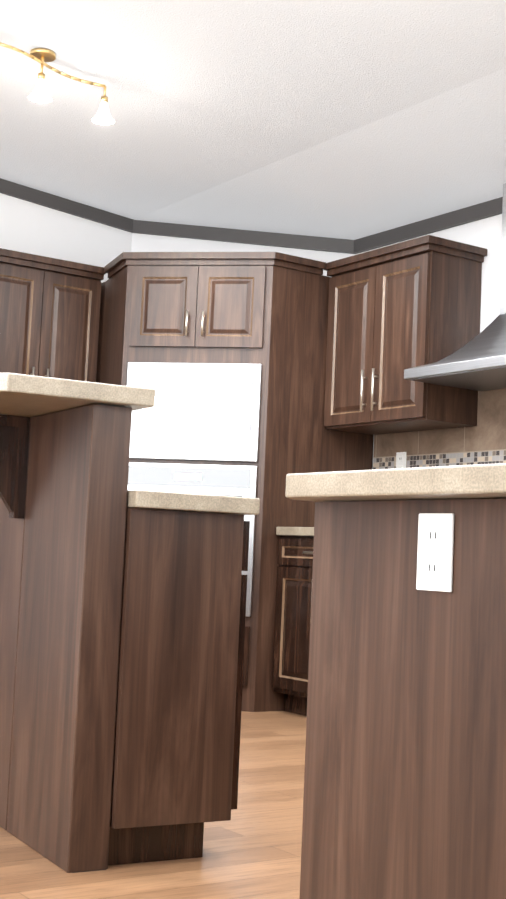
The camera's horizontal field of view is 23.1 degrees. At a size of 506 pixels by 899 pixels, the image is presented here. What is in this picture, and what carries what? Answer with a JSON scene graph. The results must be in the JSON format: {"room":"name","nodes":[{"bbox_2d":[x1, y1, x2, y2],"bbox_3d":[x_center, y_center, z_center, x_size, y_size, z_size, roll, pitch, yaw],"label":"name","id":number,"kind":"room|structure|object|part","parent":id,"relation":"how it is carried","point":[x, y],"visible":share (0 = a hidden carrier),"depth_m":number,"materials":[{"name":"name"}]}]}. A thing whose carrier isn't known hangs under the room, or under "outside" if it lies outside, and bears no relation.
{"room":"kitchen","nodes":[
{"label":"kitchen","id":0,"kind":"room"},
{"bbox_2d":[0,193,131,282],"bbox_3d":[-4.180,-0.455,5.048,8.200,2.949,0.100,6,-6,-34],"label":"wall","id":1,"kind":"structure","parent":0,"point":[31,228],"depth_m":7.12,"materials":[{"name":"white paint"}]},
{"bbox_2d":[0,248,105,382],"bbox_3d":[-1.229,-0.591,6.778,0.701,0.872,0.386,6,-6,-34],"label":"upper cabinet","id":2,"kind":"object","parent":1,"relation":"attached to","point":[49,315],"visible":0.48,"depth_m":6.68,"materials":[{"name":"brown wood"}]},
{"bbox_2d":[0,711,306,898],"bbox_3d":[-2.413,0.978,2.977,9.230,0.100,5.380,6,-6,-34],"label":"floor","id":3,"kind":"structure","parent":0,"point":[252,847],"depth_m":3.17,"materials":[{"name":"laminate"}]},
{"bbox_2d":[0,403,131,872],"bbox_3d":[-0.813,0.501,3.824,0.105,1.133,1.808,5,-6,-29],"label":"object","id":4,"kind":"structure","parent":3,"relation":"on","point":[62,545],"depth_m":3.10,"materials":[{"name":"brown wood"}]},
{"bbox_2d":[0,415,29,518],"bbox_3d":[-0.734,0.044,3.423,0.214,0.283,0.045,5,-6,-29],"label":"bracket","id":5,"kind":"object","parent":4,"relation":"attached to","point":[14,438],"visible":1,"depth_m":3.44,"materials":[{"name":"brown wood"}]},
{"bbox_2d":[0,373,154,417],"bbox_3d":[-0.894,-0.095,3.835,0.420,0.045,1.918,5,-6,-29],"label":"countertop","id":6,"kind":"structure","parent":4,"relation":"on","point":[23,395],"depth_m":3.04,"materials":[{"name":"stone"}]},
{"bbox_2d":[108,508,249,865],"bbox_3d":[-0.601,0.647,3.927,0.379,0.880,1.825,5,-6,-29],"label":"kitchen island","id":7,"kind":"object","parent":3,"relation":"on","point":[175,710],"depth_m":3.12,"materials":[{"name":"brown wood"}]},
{"bbox_2d":[127,490,259,514],"bbox_3d":[-0.588,0.184,3.951,0.351,0.043,1.865,5,-6,-29],"label":"island countertop","id":8,"kind":"structure","parent":7,"relation":"on","point":[160,500],"depth_m":3.13,"materials":[{"name":"stone"}]},
{"bbox_2d":[96,252,372,711],"bbox_3d":[-0.256,0.184,6.819,1.289,2.322,1.346,6,-6,-34],"label":"tall cabinet","id":9,"kind":"object","parent":3,"relation":"on","point":[296,435],"depth_m":6.39,"materials":[{"name":"brown wood"}]},
{"bbox_2d":[128,462,257,616],"bbox_3d":[-0.346,0.447,6.265,0.705,0.755,0.076,2,-5,11],"label":"wall oven","id":10,"kind":"object","parent":9,"relation":"in","point":[229,480],"visible":0.29,"depth_m":6.29,"materials":[{"name":"white metal"},{"name":"stainless steel"},{"name":"glass"}]},
{"bbox_2d":[127,362,261,461],"bbox_3d":[-0.314,-0.195,6.341,0.705,0.500,0.034,2,-5,11],"label":"built-in microwave","id":11,"kind":"object","parent":9,"relation":"in","point":[204,411],"visible":0.85,"depth_m":6.32,"materials":[{"name":"white metal"}]},
{"bbox_3d":[-0.326,0.110,6.321,0.510,2.118,0.510,6,-6,-34],"label":"tall oven cabinet front","id":12,"kind":"part","parent":9,"relation":"part of","materials":[{"name":"brown wood"}]},
{"bbox_2d":[272,536,313,715],"bbox_3d":[0.580,0.883,6.089,0.615,0.880,0.793,6,-6,-34],"label":"base cabinet","id":13,"kind":"object","parent":3,"relation":"on","point":[292,620],"visible":0.1,"depth_m":6.08,"materials":[{"name":"brown wood"}]},
{"bbox_2d":[300,498,505,898],"bbox_3d":[1.468,0.640,2.783,2.898,0.880,0.656,6,-6,-34],"label":"base cabinet","id":14,"kind":"object","parent":3,"relation":"on","point":[405,777],"visible":1,"depth_m":2.04,"materials":[{"name":"brown wood"}]},
{"bbox_2d":[276,463,505,536],"bbox_3d":[0.527,0.250,4.156,2.975,0.043,3.975,6,-6,-34],"label":"countertop","id":15,"kind":"structure","parent":14,"relation":"on","point":[482,481],"depth_m":1.98,"materials":[{"name":"stone"}]},
{"bbox_2d":[416,513,453,591],"bbox_3d":[0.293,0.166,2.000,0.009,0.125,0.080,6,-6,-34],"label":"outlet","id":16,"kind":"object","parent":14,"relation":"attached to","point":[435,552],"visible":1,"depth_m":1.99,"materials":[{"name":"white plastic"}]},
{"bbox_2d":[131,233,355,276],"bbox_3d":[-0.109,-0.004,7.123,1.378,2.760,0.100,1,-5,19],"label":"wall","id":17,"kind":"structure","parent":0,"point":[147,243],"depth_m":7.24,"materials":[{"name":"white paint"}]},
{"bbox_2d":[0,178,502,253],"bbox_3d":[-1.077,-1.795,1.426,9.035,0.575,9.503,6,-6,-34],"label":"crown molding","id":18,"kind":"structure","parent":17,"relation":"attached to","point":[479,211],"depth_m":7.04,"materials":[{"name":"grey wood"}]},
{"bbox_2d":[0,0,505,218],"bbox_3d":[1.044,-1.806,2.879,2.250,0.249,9.700,6,-6,-34],"label":"ceiling slope","id":19,"kind":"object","parent":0,"point":[202,95],"visible":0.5,"depth_m":5.30,"materials":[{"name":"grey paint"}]},
{"bbox_2d":[0,42,114,124],"bbox_3d":[-0.895,-1.568,5.238,0.700,0.223,0.110,6,-6,-34],"label":"spotlight fixture","id":20,"kind":"object","parent":19,"relation":"attached to","point":[41,56],"visible":0.98,"depth_m":5.26,"materials":[{"name":"gold metal"}]},
{"bbox_2d":[134,68,505,239],"bbox_3d":[2.345,-1.478,3.753,0.930,0.262,9.700,6,-6,-34],"label":"ceiling slope","id":21,"kind":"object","parent":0,"point":[443,153],"depth_m":6.12,"materials":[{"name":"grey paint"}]},
{"bbox_2d":[356,214,501,469],"bbox_3d":[2.966,-0.097,3.375,0.100,2.580,8.500,6,-6,-34],"label":"wall","id":22,"kind":"structure","parent":0,"point":[485,233],"depth_m":6.08,"materials":[{"name":"white paint"}]},
{"bbox_2d":[396,452,405,467],"bbox_3d":[0.770,0.074,6.460,0.009,0.120,0.075,6,-6,-34],"label":"electrical outlet","id":23,"kind":"object","parent":22,"relation":"attached to","point":[400,459],"visible":0.58,"depth_m":6.46,"materials":[{"name":"white plastic"}]},
{"bbox_2d":[324,235,486,434],"bbox_3d":[0.742,-0.548,6.268,0.386,0.872,0.810,6,-6,-34],"label":"upper cabinet","id":24,"kind":"object","parent":22,"relation":"attached to","point":[395,311],"visible":1,"depth_m":6.06,"materials":[{"name":"brown wood"}]},
{"bbox_2d":[373,388,505,469],"bbox_3d":[1.768,-0.013,5.024,0.010,0.734,3.960,6,-6,-34],"label":"backsplash","id":25,"kind":"structure","parent":22,"relation":"attached to","point":[483,441],"depth_m":6.13,"materials":[{"name":"tile"}]},
{"bbox_2d":[404,183,505,390],"bbox_3d":[1.134,-0.785,5.628,0.500,0.939,0.740,6,-6,-34],"label":"range hood","id":26,"kind":"object","parent":22,"relation":"attached to","point":[478,362],"visible":1,"depth_m":5.64,"materials":[{"name":"silver metal"}]}
]}

